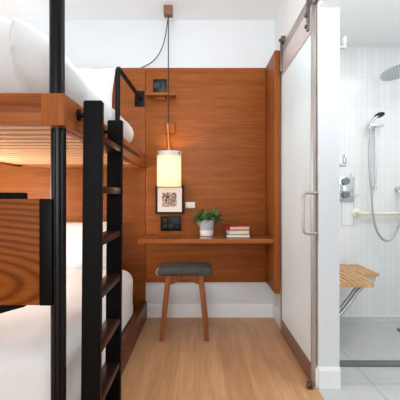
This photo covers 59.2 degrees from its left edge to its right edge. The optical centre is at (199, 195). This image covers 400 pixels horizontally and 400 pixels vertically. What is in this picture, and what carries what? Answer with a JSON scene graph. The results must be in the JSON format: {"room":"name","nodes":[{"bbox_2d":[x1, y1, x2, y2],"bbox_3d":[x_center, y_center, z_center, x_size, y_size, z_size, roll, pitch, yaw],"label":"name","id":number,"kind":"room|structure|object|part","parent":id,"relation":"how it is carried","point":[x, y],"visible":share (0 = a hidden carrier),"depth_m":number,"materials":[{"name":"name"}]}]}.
{"room":"hotel room","nodes":[
{"label":"hotel room","id":0,"kind":"room"},
{"bbox_2d":[0,0,282,19],"bbox_3d":[-0.625,-1.650,0.350,2.850,0.100,5.900,0,0,0],"label":"ceiling","id":1,"kind":"structure","parent":0,"point":[21,9],"depth_m":3.00,"materials":[{"name":"paint"}]},
{"bbox_2d":[141,5,180,186],"bbox_3d":[-0.366,-0.840,3.007,0.458,1.519,0.215,0,0,24],"label":"pendant lamp","id":2,"kind":"object","parent":1,"relation":"hanging from","point":[168,161],"visible":1,"depth_m":2.88,"materials":[{"name":"white glass"}]},
{"bbox_3d":[-0.389,-1.340,3.098,0.343,0.374,0.047,0,0,38],"label":"cord","id":3,"kind":"part","parent":2,"relation":"part of","materials":[{"name":"black rubber"}]},
{"bbox_3d":[-0.268,-1.063,2.980,0.008,0.926,0.008,0,0,22],"label":"cord","id":4,"kind":"part","parent":2,"relation":"part of","materials":[{"name":"black rubber"}]},
{"bbox_3d":[-0.261,-0.491,2.963,0.043,0.248,0.057,0,0,0],"label":"stem","id":5,"kind":"part","parent":2,"relation":"part of","materials":[{"name":"orange metal"}]},
{"bbox_3d":[-0.259,-0.209,2.955,0.202,0.258,0.202,0,0,0],"label":"lamp shade","id":6,"kind":"part","parent":2,"relation":"part of","materials":[{"name":"white glass"}]},
{"bbox_2d":[23,20,399,316],"bbox_3d":[0.075,-0.200,3.250,4.250,2.800,0.100,0,0,0],"label":"wall","id":7,"kind":"structure","parent":0,"point":[363,94],"depth_m":3.20,"materials":[{"name":"paint"}]},
{"bbox_2d":[0,68,145,304],"bbox_3d":[-1.212,-0.028,3.186,1.436,2.254,0.027,0,0,0],"label":"wall panel","id":8,"kind":"object","parent":7,"relation":"attached to","point":[34,181],"visible":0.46,"depth_m":3.17,"materials":[{"name":"brown wood"}]},
{"bbox_2d":[146,68,265,281],"bbox_3d":[0.051,-0.189,3.163,1.081,1.933,0.071,0,0,0],"label":"wall panel","id":9,"kind":"object","parent":7,"relation":"attached to","point":[218,114],"depth_m":3.17,"materials":[{"name":"brown wood"}]},
{"bbox_2d":[153,79,165,91],"bbox_3d":[-0.361,-0.993,3.162,0.119,0.115,0.018,0,0,0],"label":"wall socket","id":10,"kind":"object","parent":9,"relation":"attached to","point":[159,85],"visible":0.94,"depth_m":3.16,"materials":[{"name":"black plastic"}]},
{"bbox_2d":[145,92,175,100],"bbox_3d":[-0.346,-0.878,3.115,0.263,0.047,0.111,0,0,0],"label":"wall shelf","id":11,"kind":"object","parent":9,"relation":"attached to","point":[159,96],"visible":1,"depth_m":3.08,"materials":[{"name":"brown wood"}]},
{"bbox_2d":[155,185,183,213],"bbox_3d":[-0.269,0.033,3.143,0.254,0.255,0.056,0,0,0],"label":"picture frame","id":12,"kind":"object","parent":9,"relation":"attached to","point":[168,200],"visible":0.93,"depth_m":3.12,"materials":[{"name":"white paper"}]},
{"bbox_2d":[162,192,176,206],"bbox_3d":[-0.273,0.032,3.120,0.136,0.130,0.002,0,0,0],"label":"print","id":13,"kind":"object","parent":12,"relation":"attached to","point":[169,199],"depth_m":3.12},
{"bbox_3d":[-0.268,-0.613,3.150,0.091,0.105,0.043,0,0,0],"label":"wall bracket","id":14,"kind":"part","parent":9,"relation":"part of","materials":[{"name":"brown wood"}]},
{"bbox_2d":[160,216,180,230],"bbox_3d":[-0.263,0.248,3.162,0.185,0.130,0.018,0,0,0],"label":"power outlet","id":15,"kind":"object","parent":9,"relation":"attached to","point":[167,223],"visible":1,"depth_m":3.16,"materials":[{"name":"black plastic"}]},
{"bbox_2d":[185,202,194,207],"bbox_3d":[-0.088,0.082,3.165,0.086,0.054,0.012,0,0,0],"label":"light switch","id":16,"kind":"object","parent":9,"relation":"attached to","point":[187,204],"visible":1,"depth_m":3.16,"materials":[{"name":"white plastic"}]},
{"bbox_2d":[138,234,273,242],"bbox_3d":[0.047,0.381,3.001,1.093,0.069,0.341,0,0,0],"label":"desk","id":17,"kind":"object","parent":9,"relation":"attached to","point":[148,238],"visible":0.99,"depth_m":2.83,"materials":[{"name":"brown wood"}]},
{"bbox_2d":[190,207,222,235],"bbox_3d":[0.059,0.217,3.078,0.315,0.255,0.226,0,0,0],"label":"potted plant","id":18,"kind":"object","parent":17,"relation":"on","point":[204,220],"visible":1,"depth_m":3.03,"materials":[{"name":"green plant"}]},
{"bbox_3d":[0.058,0.252,3.075,0.132,0.086,0.132,0,0,0],"label":"pot","id":19,"kind":"part","parent":18,"relation":"part of","materials":[{"name":"grey ceramic"}]},
{"bbox_3d":[0.058,0.320,3.075,0.122,0.050,0.122,0,0,0],"label":"pot","id":20,"kind":"part","parent":18,"relation":"part of","materials":[{"name":"white ceramic"}]},
{"bbox_2d":[225,233,249,237],"bbox_3d":[0.316,0.331,2.975,0.197,0.028,0.140,0,0,0],"label":"book","id":21,"kind":"object","parent":17,"relation":"on","point":[227,235],"visible":0.86,"depth_m":2.91,"materials":[{"name":"white paper"}]},
{"bbox_2d":[226,230,248,233],"bbox_3d":[0.318,0.301,2.981,0.172,0.030,0.138,0,0,-6],"label":"book","id":22,"kind":"object","parent":21,"relation":"on","point":[227,231],"visible":0.75,"depth_m":2.92,"materials":[{"name":"white paper"}]},
{"bbox_2d":[225,224,249,230],"bbox_3d":[0.314,0.266,2.990,0.176,0.040,0.160,0,0,-9],"label":"book","id":23,"kind":"object","parent":22,"relation":"on","point":[231,227],"visible":1,"depth_m":2.92,"materials":[{"name":"red paper"}]},
{"bbox_2d":[147,304,272,317],"bbox_3d":[0.093,1.039,3.192,1.142,0.122,0.016,0,0,0],"label":"baseboard","id":24,"kind":"structure","parent":7,"relation":"attached to","point":[153,310],"depth_m":3.18,"materials":[{"name":"paint"}]},
{"bbox_2d":[266,50,279,293],"bbox_3d":[0.616,-0.191,2.999,0.044,1.938,0.399,0,0,0],"label":"panel","id":25,"kind":"object","parent":7,"relation":"attached to","point":[272,72],"visible":0.96,"depth_m":2.84,"materials":[{"name":"brown wood"}]},
{"bbox_2d":[340,155,346,166],"bbox_3d":[0.826,-0.206,2.060,0.052,0.068,0.030,0,0,0],"label":"robe hook","id":26,"kind":"object","parent":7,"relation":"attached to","point":[344,157],"visible":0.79,"depth_m":2.05,"materials":[{"name":"silver metal"}]},
{"bbox_2d":[341,203,353,225],"bbox_3d":[1.341,0.169,3.198,0.113,0.207,0.002,0,0,0],"label":"access panel","id":27,"kind":"object","parent":7,"relation":"attached to","point":[341,203],"visible":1,"depth_m":3.20,"materials":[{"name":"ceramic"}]},
{"bbox_2d":[340,173,360,201],"bbox_3d":[1.351,-0.077,3.170,0.178,0.260,0.059,0,0,0],"label":"shower mixer","id":28,"kind":"object","parent":7,"relation":"attached to","point":[347,194],"visible":0.84,"depth_m":3.19,"materials":[{"name":"silver metal"}]},
{"bbox_3d":[1.310,-0.012,3.164,0.068,0.068,0.048,0,0,0],"label":"knob","id":29,"kind":"part","parent":28,"relation":"part of","materials":[{"name":"silver metal"}]},
{"bbox_3d":[1.310,-0.132,3.164,0.068,0.068,0.048,0,0,0],"label":"knob","id":30,"kind":"part","parent":28,"relation":"part of","materials":[{"name":"silver metal"}]},
{"bbox_3d":[1.330,-0.061,3.193,0.136,0.228,0.011,0,0,0],"label":"plate","id":31,"kind":"part","parent":28,"relation":"part of","materials":[{"name":"silver metal"}]},
{"bbox_2d":[341,315,399,316],"bbox_3d":[1.450,1.091,3.197,1.300,0.018,0.006,0,0,0],"label":"trim","id":32,"kind":"structure","parent":7,"relation":"attached to","point":[342,315],"depth_m":3.19,"materials":[{"name":"paint"}]},
{"bbox_2d":[352,208,399,217],"bbox_3d":[1.730,0.155,3.162,0.704,0.084,0.074,0,0,0],"label":"grab bar","id":33,"kind":"object","parent":7,"relation":"attached to","point":[356,213],"visible":1,"depth_m":3.13,"materials":[{"name":"beige plastic"}]},
{"bbox_2d":[368,112,399,241],"bbox_3d":[1.648,-0.165,3.120,0.333,1.138,0.158,0,0,0],"label":"shower","id":34,"kind":"object","parent":7,"relation":"attached to","point":[371,125],"visible":1,"depth_m":3.10,"materials":[{"name":"silver metal"}]},
{"bbox_2d":[121,317,399,399],"bbox_3d":[0.125,1.150,0.300,4.150,0.100,5.800,0,0,0],"label":"floor","id":35,"kind":"structure","parent":0,"point":[242,358],"depth_m":2.31,"materials":[{"name":"brown wood"}]},
{"bbox_2d":[0,0,146,399],"bbox_3d":[-1.049,-0.249,2.213,1.142,2.699,1.916,0,0,0],"label":"bunk bed","id":36,"kind":"object","parent":35,"relation":"on","point":[37,129],"visible":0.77,"depth_m":1.29,"materials":[{"name":"brown wood"}]},
{"bbox_2d":[0,192,27,312],"bbox_3d":[-1.086,0.226,1.337,0.828,0.488,0.079,0,0,0],"label":"television","id":37,"kind":"object","parent":36,"relation":"attached to","point":[3,195],"visible":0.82,"depth_m":1.34,"materials":[{"name":"black plastic"}]},
{"bbox_3d":[-1.101,0.203,1.284,1.039,0.384,0.025,0,0,0],"label":"foot panel","id":38,"kind":"part","parent":36,"relation":"part of","materials":[{"name":"brown wood"}]},
{"bbox_3d":[-1.093,-0.310,1.270,1.054,0.114,0.030,0,0,0],"label":"foot rail","id":39,"kind":"part","parent":36,"relation":"part of","materials":[{"name":"brown wood"}]},
{"bbox_3d":[-0.535,-0.950,1.318,0.055,1.299,0.055,0,0,0],"label":"post","id":40,"kind":"part","parent":36,"relation":"part of","materials":[{"name":"black metal"}]},
{"bbox_3d":[-0.529,0.424,1.316,0.056,1.352,0.060,0,0,0],"label":"post","id":41,"kind":"part","parent":36,"relation":"part of","materials":[{"name":"black metal"}]},
{"bbox_3d":[-1.052,-0.310,3.085,1.075,0.114,0.030,0,0,0],"label":"head rail","id":42,"kind":"part","parent":36,"relation":"part of","materials":[{"name":"brown wood"}]},
{"bbox_2d":[66,222,106,269],"bbox_3d":[-1.090,0.455,3.039,0.740,0.470,0.199,0,0,0],"label":"pillow","id":43,"kind":"object","parent":36,"relation":"on","point":[73,229],"visible":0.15,"depth_m":2.97,"materials":[{"name":"white fabric"}]},
{"bbox_2d":[75,67,115,107],"bbox_3d":[-1.100,-0.890,3.040,0.720,0.500,0.235,0,0,0],"label":"pillow","id":44,"kind":"object","parent":36,"relation":"on","point":[101,80],"visible":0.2,"depth_m":3.02,"materials":[{"name":"white fabric"}]},
{"bbox_2d":[76,100,122,399],"bbox_3d":[-0.435,0.361,1.580,0.099,1.477,0.407,0,0,0],"label":"ladder","id":45,"kind":"object","parent":36,"relation":"attached to","point":[97,382],"visible":1,"depth_m":1.39,"materials":[{"name":"black metal"}]},
{"bbox_3d":[-0.500,-0.310,2.228,0.030,0.114,1.886,0,0,0],"label":"rail","id":46,"kind":"part","parent":36,"relation":"part of","materials":[{"name":"brown wood"}]},
{"bbox_3d":[-0.506,1.022,2.236,0.057,0.154,1.871,0,0,0],"label":"rail","id":47,"kind":"part","parent":36,"relation":"part of","materials":[{"name":"brown wood"}]},
{"bbox_3d":[-0.519,-0.594,2.655,0.031,0.587,1.021,0,0,-1],"label":"guard rail","id":48,"kind":"part","parent":36,"relation":"part of","materials":[{"name":"black metal"}]},
{"bbox_3d":[-0.544,-0.875,3.167,0.088,0.140,0.008,0,0,0],"label":"mounting plate","id":49,"kind":"part","parent":36,"relation":"part of","materials":[{"name":"black metal"}]},
{"bbox_3d":[-1.045,-0.344,2.135,0.990,0.112,1.450,0,0,0],"label":"mattress","id":50,"kind":"object","parent":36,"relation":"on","visible":0},
{"bbox_2d":[0,15,132,142],"bbox_3d":[-1.062,-0.584,2.141,1.070,0.362,1.650,0,0,0],"label":"duvet","id":51,"kind":"object","parent":50,"relation":"on","point":[24,49],"visible":0.27,"depth_m":1.38,"materials":[{"name":"white fabric"}]},
{"bbox_3d":[-1.062,0.799,2.135,0.955,0.287,1.450,0,0,0],"label":"mattress","id":52,"kind":"object","parent":36,"relation":"on","visible":0},
{"bbox_2d":[0,269,132,399],"bbox_3d":[-1.059,0.753,2.130,1.084,0.364,1.570,0,0,0],"label":"duvet","id":53,"kind":"object","parent":52,"relation":"on","point":[24,331],"visible":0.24,"depth_m":1.49,"materials":[{"name":"white fabric"}]},
{"bbox_2d":[156,262,212,341],"bbox_3d":[-0.120,0.824,2.813,0.435,0.551,0.310,0,0,0],"label":"stool","id":54,"kind":"object","parent":35,"relation":"on","point":[173,272],"visible":1,"depth_m":2.69,"materials":[{"name":"grey fabric"}]},
{"bbox_3d":[-0.265,0.853,2.700,0.086,0.494,0.083,0,0,0],"label":"leg","id":55,"kind":"part","parent":54,"relation":"part of","materials":[{"name":"brown wood"}]},
{"bbox_3d":[-0.118,0.580,2.815,0.430,0.064,0.263,0,0,0],"label":"seat","id":56,"kind":"part","parent":54,"relation":"part of","materials":[{"name":"grey fabric"}]},
{"bbox_3d":[0.027,0.853,2.700,0.087,0.494,0.083,0,0,0],"label":"leg","id":57,"kind":"part","parent":54,"relation":"part of","materials":[{"name":"brown wood"}]},
{"bbox_2d":[306,380,312,389],"bbox_3d":[0.628,1.078,2.014,0.032,0.044,0.032,0,0,0],"label":"floor guide","id":58,"kind":"object","parent":35,"relation":"on","point":[310,387],"visible":1,"depth_m":2.00,"materials":[{"name":"metal"}]},
{"bbox_2d":[340,360,399,366],"bbox_3d":[1.450,1.094,2.300,1.300,0.012,0.070,0,0,0],"label":"trim","id":59,"kind":"structure","parent":35,"relation":"on","point":[343,363],"depth_m":2.29,"materials":[{"name":"grey metal"}]},
{"bbox_2d":[275,0,344,364],"bbox_3d":[0.740,-0.250,1.850,0.120,2.700,2.900,0,0,0],"label":"wall","id":60,"kind":"structure","parent":0,"point":[289,11],"depth_m":2.46,"materials":[{"name":"white paint"}]},
{"bbox_2d":[274,305,317,387],"bbox_3d":[0.672,1.039,2.602,0.015,0.122,1.163,0,0,0],"label":"baseboard","id":61,"kind":"structure","parent":60,"relation":"attached to","point":[277,314],"depth_m":2.94,"materials":[{"name":"paint"}]},
{"bbox_2d":[282,0,315,53],"bbox_3d":[0.664,-1.151,1.705,0.030,0.075,2.310,0,0,0],"label":"door track","id":62,"kind":"object","parent":60,"relation":"attached to","point":[299,19],"visible":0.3,"depth_m":2.39,"materials":[{"name":"metal"}]},
{"bbox_2d":[278,0,317,383],"bbox_3d":[0.632,-0.084,2.420,0.092,2.345,0.800,0,0,0],"label":"door","id":63,"kind":"structure","parent":62,"relation":"hanging from","point":[297,68],"depth_m":2.29,"materials":[{"name":"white glass"}]},
{"bbox_3d":[0.658,-1.032,2.429,0.027,0.153,0.765,0,0,0],"label":"rail","id":64,"kind":"part","parent":63,"relation":"part of","materials":[{"name":"metal"}]},
{"bbox_3d":[0.658,1.034,2.429,0.027,0.104,0.765,0,0,0],"label":"rail","id":65,"kind":"part","parent":63,"relation":"part of","materials":[{"name":"brown wood"}]},
{"bbox_3d":[0.658,0.010,2.430,0.011,1.980,0.770,0,0,0],"label":"glass panel","id":66,"kind":"part","parent":63,"relation":"part of","materials":[{"name":"white glass"}]},
{"bbox_3d":[0.632,0.099,2.029,0.092,0.251,0.017,0,0,0],"label":"handle","id":67,"kind":"part","parent":63,"relation":"part of","materials":[{"name":"metal"}]},
{"bbox_2d":[318,8,339,366],"bbox_3d":[0.740,0.010,2.019,0.120,2.180,0.002,0,0,0],"label":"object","id":68,"kind":"structure","parent":60,"relation":"attached to","point":[328,18],"depth_m":2.02,"materials":[{"name":"white paint"}]},
{"bbox_2d":[318,367,340,388],"bbox_3d":[0.741,1.039,2.013,0.124,0.122,0.010,0,0,0],"label":"baseboard","id":69,"kind":"object","parent":60,"relation":"attached to","point":[328,377],"visible":1,"depth_m":2.01,"materials":[{"name":"paint"}]},
{"bbox_2d":[340,36,346,49],"bbox_3d":[0.826,-0.894,2.060,0.052,0.068,0.030,0,0,0],"label":"robe hook","id":70,"kind":"object","parent":60,"relation":"attached to","point":[344,39],"visible":0.79,"depth_m":2.05,"materials":[{"name":"grey metal"}]},
{"bbox_2d":[340,264,378,316],"bbox_3d":[1.101,0.786,2.778,0.607,0.372,0.644,0,0,0],"label":"shower bench","id":71,"kind":"object","parent":60,"relation":"attached to","point":[359,277],"visible":0.56,"depth_m":2.55,"materials":[{"name":"brown wood"}]},
{"bbox_3d":[1.022,0.621,2.465,0.385,0.034,0.018,0,0,0],"label":"rail","id":72,"kind":"part","parent":71,"relation":"part of","materials":[{"name":"brown wood"}]},
{"bbox_3d":[1.312,0.617,2.761,0.187,0.026,0.007,0,0,0],"label":"rail","id":73,"kind":"part","parent":71,"relation":"part of","materials":[{"name":"brown wood"}]},
{"bbox_2d":[340,0,399,45],"bbox_3d":[1.500,-1.410,1.350,1.400,0.100,3.900,0,0,0],"label":"ceiling","id":74,"kind":"structure","parent":0,"point":[363,22],"depth_m":2.76,"materials":[{"name":"paint"}]},
{"bbox_3d":[2.150,-0.130,1.300,0.100,2.460,3.800,0,0,0],"label":"wall","id":75,"kind":"structure","parent":0,"visible":0},
{"bbox_2d":[380,62,399,80],"bbox_3d":[1.791,-1.058,2.870,0.617,0.168,0.294,0,0,0],"label":"shower head","id":76,"kind":"object","parent":75,"relation":"attached to","point":[393,72],"visible":1,"depth_m":2.88}
]}

